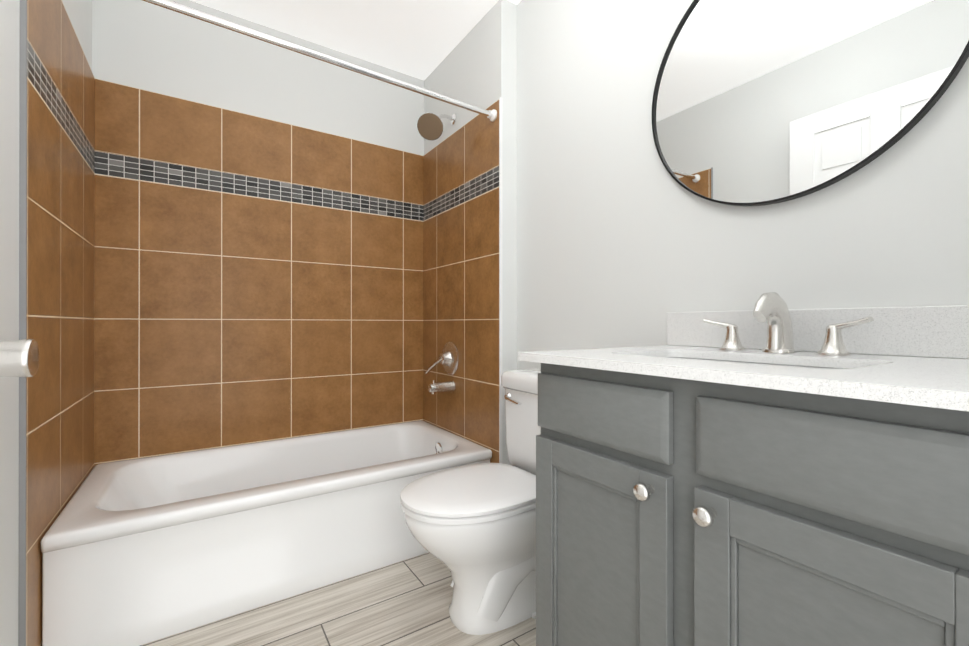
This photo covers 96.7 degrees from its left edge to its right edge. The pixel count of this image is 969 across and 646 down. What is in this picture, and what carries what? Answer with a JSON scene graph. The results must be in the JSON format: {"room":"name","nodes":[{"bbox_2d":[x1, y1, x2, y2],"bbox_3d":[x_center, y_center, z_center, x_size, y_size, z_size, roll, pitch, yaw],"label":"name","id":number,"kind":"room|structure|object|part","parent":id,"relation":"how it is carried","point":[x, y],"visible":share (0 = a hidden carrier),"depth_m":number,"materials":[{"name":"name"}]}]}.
{"room":"bathroom","nodes":[
{"label":"bathroom","id":0,"kind":"room"},
{"bbox_2d":[0,339,38,376],"bbox_3d":[-0.596,-0.084,0.405,0.109,2.103,0.810,0,0,-34],"label":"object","id":1,"kind":"structure","parent":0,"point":[19,358],"depth_m":0.66,"materials":[{"name":"silver metal"}]},
{"bbox_2d":[0,0,91,645],"bbox_3d":[-0.937,-0.263,0.641,0.100,2.487,2.760,0,0,-34],"label":"wall","id":2,"kind":"structure","parent":0,"point":[79,12],"depth_m":1.03,"materials":[{"name":"paint"}]},
{"bbox_2d":[18,0,26,645],"bbox_3d":[-1.169,-0.028,1.090,0.014,2.019,0.006,0,0,-34],"label":"door","id":3,"kind":"structure","parent":2,"relation":"attached to","point":[22,303],"depth_m":1.09,"materials":[{"name":"grey"}]},
{"bbox_2d":[26,0,94,645],"bbox_3d":[-1.409,-0.026,1.453,0.010,2.015,0.865,0,0,-34],"label":"wall tile","id":4,"kind":"structure","parent":2,"relation":"attached to","point":[60,253],"depth_m":1.33,"materials":[{"name":"brown tile"}]},
{"bbox_2d":[142,0,496,121],"bbox_3d":[-0.588,-0.982,1.600,1.517,0.071,0.051,0,0,-34],"label":"shower curtain rod","id":5,"kind":"object","parent":4,"relation":"attached to","point":[491,115],"visible":1,"depth_m":1.56,"materials":[{"name":"silver metal"}]},
{"bbox_2d":[92,0,423,155],"bbox_3d":[-1.014,-0.260,2.306,1.810,2.487,0.100,0,0,-34],"label":"wall","id":6,"kind":"structure","parent":0,"point":[141,44],"depth_m":2.14,"materials":[{"name":"paint"}]},
{"bbox_2d":[94,78,422,466],"bbox_3d":[-1.013,-0.024,2.240,1.520,2.015,0.010,0,0,-34],"label":"wall tile","id":7,"kind":"structure","parent":6,"relation":"attached to","point":[258,279],"depth_m":2.12,"materials":[{"name":"brown tile"}]},
{"bbox_2d":[140,552,535,645],"bbox_3d":[-0.252,1.031,1.153,1.810,0.100,2.860,0,0,-34],"label":"floor","id":8,"kind":"structure","parent":0,"point":[406,602],"depth_m":1.42,"materials":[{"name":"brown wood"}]},
{"bbox_2d":[41,420,491,645],"bbox_3d":[-0.800,0.788,1.916,1.514,0.390,0.757,0,0,-34],"label":"bathtub","id":9,"kind":"object","parent":8,"relation":"on","point":[139,551],"visible":0.79,"depth_m":1.53,"materials":[{"name":"white ceramic"}]},
{"bbox_2d":[400,368,540,634],"bbox_3d":[0.060,0.586,1.504,0.722,0.791,0.428,0,0,-34],"label":"toilet","id":10,"kind":"object","parent":8,"relation":"on","point":[472,527],"visible":0.6,"depth_m":1.37,"materials":[{"name":"white ceramic"}]},
{"bbox_3d":[-0.039,0.569,1.439,0.484,0.017,0.388,0,0,-34],"label":"seat","id":11,"kind":"part","parent":10,"relation":"part of","materials":[{"name":"white plastic"}]},
{"bbox_3d":[-0.038,0.546,1.439,0.486,0.022,0.388,0,0,-34],"label":"lid","id":12,"kind":"part","parent":10,"relation":"part of","materials":[{"name":"white plastic"}]},
{"bbox_3d":[0.107,0.292,1.665,0.040,0.032,0.116,0,0,-34],"label":"lever","id":13,"kind":"part","parent":10,"relation":"part of","materials":[{"name":"silver metal"}]},
{"bbox_3d":[0.267,0.226,1.642,0.226,0.069,0.428,0,0,-34],"label":"tank lid","id":14,"kind":"part","parent":10,"relation":"part of","materials":[{"name":"white ceramic"}]},
{"bbox_3d":[0.270,0.421,1.644,0.214,0.317,0.408,0,0,-34],"label":"tank","id":15,"kind":"part","parent":10,"relation":"part of","materials":[{"name":"white ceramic"}]},
{"bbox_2d":[518,292,968,645],"bbox_3d":[0.553,0.454,0.863,0.626,1.054,0.805,0,0,-34],"label":"bathroom vanity","id":16,"kind":"object","parent":8,"relation":"on","point":[770,469],"visible":1,"depth_m":0.66,"materials":[{"name":"grey wood"}]},
{"bbox_3d":[0.306,0.291,0.700,0.036,0.033,0.139,0,0,-34],"label":"knob","id":17,"kind":"part","parent":16,"relation":"part of","materials":[{"name":"silver metal"}]},
{"bbox_3d":[0.330,0.565,0.716,0.020,0.602,0.730,0,0,-34],"label":"door","id":18,"kind":"part","parent":16,"relation":"part of","materials":[{"name":"grey wood"}]},
{"bbox_3d":[0.330,0.180,0.716,0.020,0.125,0.730,0,0,-34],"label":"drawer","id":19,"kind":"part","parent":16,"relation":"part of","materials":[{"name":"grey wood"}]},
{"bbox_2d":[703,292,873,355],"bbox_3d":[0.676,-0.002,1.012,0.162,0.143,0.351,0,0,-34],"label":"faucet","id":20,"kind":"object","parent":16,"relation":"on","point":[770,307],"depth_m":1.00,"materials":[{"name":"silver metal"}]},
{"bbox_2d":[190,0,520,79],"bbox_3d":[-0.252,-1.556,1.157,1.810,0.100,2.860,0,0,-34],"label":"ceiling","id":21,"kind":"structure","parent":0,"point":[420,39],"depth_m":2.16,"materials":[{"name":"paint"}]},
{"bbox_2d":[424,0,516,464],"bbox_3d":[-0.111,-0.260,2.354,0.090,2.487,0.818,0,0,-34],"label":"wall","id":22,"kind":"structure","parent":0,"point":[477,66],"depth_m":2.03,"materials":[{"name":"paint"}]},
{"bbox_2d":[417,112,455,139],"bbox_3d":[-0.243,-1.054,2.269,0.228,0.185,0.135,0,0,-34],"label":"shower head","id":23,"kind":"object","parent":22,"relation":"attached to","point":[429,125],"visible":1,"depth_m":2.23},
{"bbox_2d":[423,100,498,462],"bbox_3d":[-0.149,-0.024,2.322,0.010,2.015,0.808,0,0,-34],"label":"wall tile","id":24,"kind":"structure","parent":22,"relation":"attached to","point":[461,238],"depth_m":2.24,"materials":[{"name":"brown tile"}]},
{"bbox_2d":[425,342,458,374],"bbox_3d":[-0.234,0.194,2.343,0.107,0.184,0.196,0,0,-34],"label":"shower valve","id":25,"kind":"object","parent":24,"relation":"attached to","point":[448,359],"visible":1,"depth_m":2.33,"materials":[{"name":"silver metal"}]},
{"bbox_2d":[428,380,455,393],"bbox_3d":[-0.231,0.338,2.302,0.146,0.072,0.060,0,0,-34],"label":"tub spout","id":26,"kind":"object","parent":24,"relation":"attached to","point":[433,387],"visible":1,"depth_m":2.28,"materials":[{"name":"silver metal"}]},
{"bbox_2d":[517,0,968,369],"bbox_3d":[0.497,-0.262,1.591,0.080,2.487,2.760,0,0,-34],"label":"wall","id":27,"kind":"structure","parent":0,"point":[625,238],"depth_m":1.43,"materials":[{"name":"paint"}]},
{"bbox_2d":[499,97,501,462],"bbox_3d":[0.075,-0.027,1.982,0.014,2.019,0.006,0,0,-34],"label":"trim","id":28,"kind":"structure","parent":27,"relation":"attached to","point":[500,277],"depth_m":1.98,"materials":[{"name":"white"}]},
{"bbox_2d":[652,0,968,205],"bbox_3d":[0.754,-0.674,1.109,0.022,0.726,0.726,0,0,-34],"label":"mirror","id":29,"kind":"object","parent":27,"relation":"attached to","point":[760,102],"visible":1,"depth_m":1.08,"materials":[{"name":"clear glass"}]},
{"bbox_2d":[667,305,968,358],"bbox_3d":[0.806,0.018,1.031,0.019,0.104,0.805,0,0,-34],"label":"backsplash","id":30,"kind":"structure","parent":27,"relation":"attached to","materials":[{"name":"stone"}]}
]}

